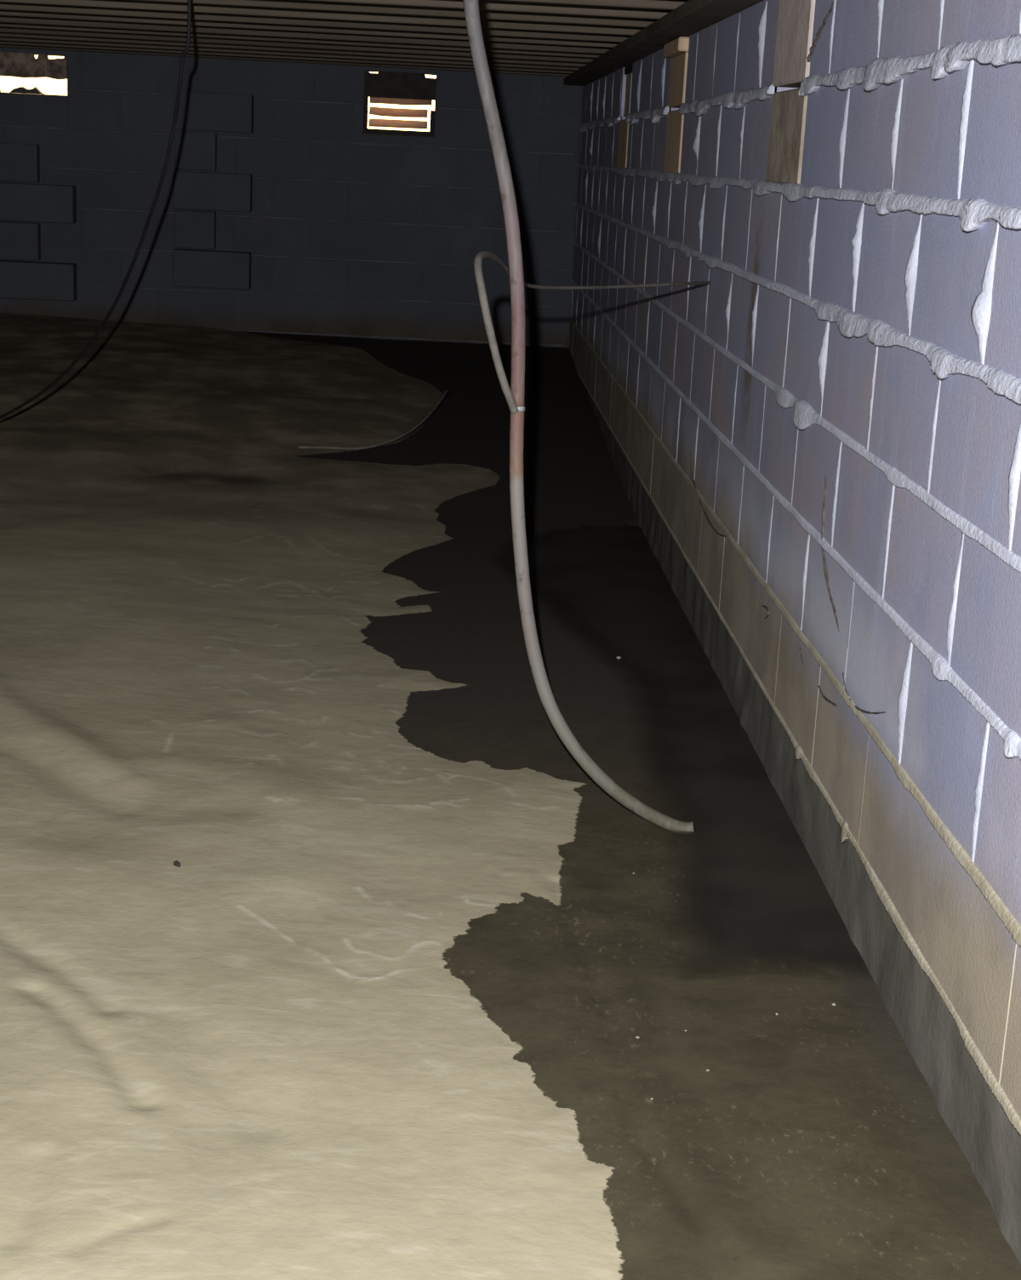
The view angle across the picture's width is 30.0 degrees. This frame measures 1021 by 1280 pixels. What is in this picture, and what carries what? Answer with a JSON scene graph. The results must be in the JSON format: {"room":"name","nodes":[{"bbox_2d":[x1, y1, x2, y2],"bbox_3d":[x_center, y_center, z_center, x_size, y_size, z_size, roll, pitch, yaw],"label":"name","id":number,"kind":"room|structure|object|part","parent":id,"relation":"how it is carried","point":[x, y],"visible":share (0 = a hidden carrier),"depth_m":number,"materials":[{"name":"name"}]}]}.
{"room":"crawl space","nodes":[
{"label":"crawl space","id":0,"kind":"room"},
{"bbox_2d":[0,46,583,348],"bbox_3d":[-2.254,-2.311,10.288,5.805,2.200,0.227,2,14,-2],"label":"wall","id":1,"kind":"structure","parent":0,"point":[347,231],"depth_m":10.21,"materials":[{"name":"concrete"}]},
{"bbox_2d":[0,51,67,95],"bbox_3d":[-2.535,-2.984,10.024,0.402,0.252,0.039,2,14,-2],"label":"air vent","id":2,"kind":"object","parent":1,"relation":"in","point":[18,65],"visible":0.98,"depth_m":10.00,"materials":[{"name":"metal"}]},
{"bbox_3d":[-2.539,-2.895,10.047,0.402,0.068,0.039,2,14,-2],"label":"ragged sill","id":3,"kind":"part","parent":2,"relation":"part of","materials":[{"name":"concrete"}]},
{"bbox_2d":[0,142,77,301],"bbox_3d":[-2.522,-2.220,10.134,0.406,0.803,0.106,2,14,-2],"label":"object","id":4,"kind":"object","parent":1,"relation":"attached to","point":[19,202],"visible":1,"depth_m":10.12,"materials":[{"name":"concrete"}]},
{"bbox_2d":[172,91,253,290],"bbox_3d":[-1.580,-2.382,10.123,0.406,1.006,0.106,2,14,-2],"label":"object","id":5,"kind":"object","parent":1,"relation":"attached to","point":[197,111],"visible":0.98,"depth_m":10.07,"materials":[{"name":"concrete"}]},
{"bbox_2d":[362,70,436,137],"bbox_3d":[-0.588,-2.848,10.122,0.380,0.328,0.068,2,14,-2],"label":"air vent","id":6,"kind":"object","parent":1,"relation":"in","point":[392,88],"visible":1,"depth_m":10.11,"materials":[{"name":"metal"}]},
{"bbox_3d":[-0.579,-2.941,10.101,0.368,0.138,0.035,2,14,-2],"label":"head panel","id":7,"kind":"part","parent":6,"relation":"part of","materials":[{"name":"black metal"}]},
{"bbox_2d":[0,0,688,76],"bbox_3d":[-2.055,-1.763,4.293,5.730,0.285,12.120,2,14,-2],"label":"ceiling","id":8,"kind":"structure","parent":0,"point":[545,37],"depth_m":7.14,"materials":[{"name":"brown wood"}]},
{"bbox_2d":[0,0,191,418],"bbox_3d":[-1.701,-1.393,6.275,2.121,1.835,0.389,12,17,33],"label":"cable","id":9,"kind":"object","parent":8,"relation":"hanging from","point":[189,2],"visible":1,"depth_m":5.79,"materials":[{"name":"black rubber"}]},
{"bbox_2d":[462,0,710,834],"bbox_3d":[0.311,-0.733,4.123,0.549,1.856,1.940,6,15,13],"label":"cable","id":10,"kind":"object","parent":8,"relation":"hanging from","point":[514,396],"visible":1,"depth_m":3.39,"materials":[{"name":"plastic"}]},
{"bbox_2d":[0,313,1020,1279],"bbox_3d":[-2.134,-0.190,4.712,5.330,0.311,11.755,2,14,-2],"label":"floor","id":11,"kind":"structure","parent":0,"point":[388,997],"depth_m":3.15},
{"bbox_2d":[173,860,180,867],"bbox_3d":[-0.564,0.380,3.226,0.008,0.009,0.021,-9,19,-40],"label":"dark pellet","id":12,"kind":"object","parent":11,"relation":"on","point":[176,863],"visible":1,"depth_m":3.22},
{"bbox_2d":[297,388,448,450],"bbox_3d":[-0.455,-0.898,7.786,0.233,0.154,1.067,11,16,29],"label":"wire","id":13,"kind":"object","parent":11,"relation":"on","point":[432,410],"visible":1,"depth_m":7.51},
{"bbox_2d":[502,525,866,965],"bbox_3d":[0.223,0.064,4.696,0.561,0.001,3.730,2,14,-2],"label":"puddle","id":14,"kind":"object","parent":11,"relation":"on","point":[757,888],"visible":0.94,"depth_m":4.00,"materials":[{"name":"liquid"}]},
{"bbox_2d":[563,0,1020,1264],"bbox_3d":[0.588,-0.759,4.757,0.325,2.200,11.950,2,14,-2],"label":"wall","id":15,"kind":"structure","parent":0,"point":[857,323],"depth_m":3.17,"materials":[{"name":"grey concrete"}]},
{"bbox_2d":[617,63,633,167],"bbox_3d":[0.479,-2.096,7.642,0.049,0.398,0.395,2,14,-2],"label":"wooden board","id":16,"kind":"object","parent":15,"relation":"in","point":[624,126],"visible":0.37,"depth_m":7.59,"materials":[{"name":"brown wood"}]},
{"bbox_3d":[0.474,-1.995,7.668,0.049,0.189,0.395,2,14,-2],"label":"panel","id":17,"kind":"part","parent":16,"relation":"part of","materials":[{"name":"brown wood"}]},
{"bbox_3d":[0.487,-2.156,7.539,0.047,0.162,0.225,2,14,-2],"label":"panel","id":18,"kind":"part","parent":16,"relation":"part of","materials":[{"name":"brown wood"}]},
{"bbox_3d":[0.492,-2.275,7.596,0.041,0.030,0.395,2,14,-2],"label":"frame","id":19,"kind":"part","parent":16,"relation":"part of","materials":[{"name":"black wood"}]},
{"bbox_3d":[0.627,-1.530,4.560,0.325,0.036,11.950,2,14,-2],"label":"sill plate","id":20,"kind":"part","parent":15,"relation":"part of","materials":[{"name":"brown wood"}]},
{"bbox_2d":[663,36,689,173],"bbox_3d":[0.523,-1.654,5.921,0.075,0.395,0.404,2,14,-2],"label":"wooden board","id":21,"kind":"object","parent":15,"relation":"in","point":[677,49],"visible":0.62,"depth_m":5.87,"materials":[{"name":"brown wood"}]},
{"bbox_3d":[0.531,-1.554,5.947,0.049,0.189,0.394,2,14,-2],"label":"panel","id":22,"kind":"part","parent":21,"relation":"part of","materials":[{"name":"brown wood"}]},
{"bbox_3d":[0.539,-1.731,5.902,0.051,0.152,0.394,2,14,-2],"label":"panel","id":23,"kind":"part","parent":21,"relation":"part of","materials":[{"name":"brown wood"}]},
{"bbox_2d":[690,451,726,537],"bbox_3d":[0.508,-0.371,4.916,0.007,0.116,0.789,2,14,-2],"label":"trail","id":24,"kind":"object","parent":15,"relation":"attached to","point":[694,482],"visible":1,"depth_m":4.96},
{"bbox_2d":[762,605,770,618],"bbox_3d":[0.535,-0.059,3.993,0.008,0.030,0.080,2,14,-2],"label":"trail","id":25,"kind":"object","parent":15,"relation":"attached to","point":[765,607],"visible":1,"depth_m":3.97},
{"bbox_2d":[765,0,815,184],"bbox_3d":[0.600,-1.149,3.954,0.051,0.395,0.394,2,14,-2],"label":"wooden board","id":26,"kind":"object","parent":15,"relation":"in","point":[796,18],"visible":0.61,"depth_m":3.93,"materials":[{"name":"brown wood"}]},
{"bbox_3d":[0.596,-1.049,3.979,0.049,0.189,0.394,2,14,-2],"label":"panel","id":27,"kind":"part","parent":26,"relation":"part of","materials":[{"name":"brown wood"}]},
{"bbox_3d":[0.605,-1.247,3.929,0.051,0.194,0.394,2,14,-2],"label":"panel","id":28,"kind":"part","parent":26,"relation":"part of","materials":[{"name":"brown wood"}]},
{"bbox_2d":[800,647,804,665],"bbox_3d":[0.549,0.031,3.589,0.006,0.024,0.049,2,14,-2],"label":"trail","id":29,"kind":"object","parent":15,"relation":"attached to","point":[801,653],"visible":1,"depth_m":3.59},
{"bbox_2d":[806,0,834,62],"bbox_3d":[0.593,-1.153,3.655,0.012,0.121,0.253,2,14,-2],"label":"trail","id":30,"kind":"object","parent":15,"relation":"attached to","point":[820,30],"visible":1,"depth_m":3.65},
{"bbox_2d":[817,685,838,706],"bbox_3d":[0.557,0.101,3.347,0.005,0.020,0.167,2,14,-2],"label":"trail","id":31,"kind":"object","parent":15,"relation":"attached to","point":[820,690],"visible":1,"depth_m":3.35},
{"bbox_2d":[821,475,839,631],"bbox_3d":[0.567,-0.154,3.354,0.009,0.235,0.220,2,14,-2],"label":"trail","id":32,"kind":"object","parent":15,"relation":"attached to","point":[825,569],"visible":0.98,"depth_m":3.40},
{"bbox_2d":[842,672,886,714],"bbox_3d":[0.569,0.096,3.080,0.005,0.055,0.323,2,14,-2],"label":"trail","id":33,"kind":"object","parent":15,"relation":"attached to","point":[856,706],"visible":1,"depth_m":3.08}
]}

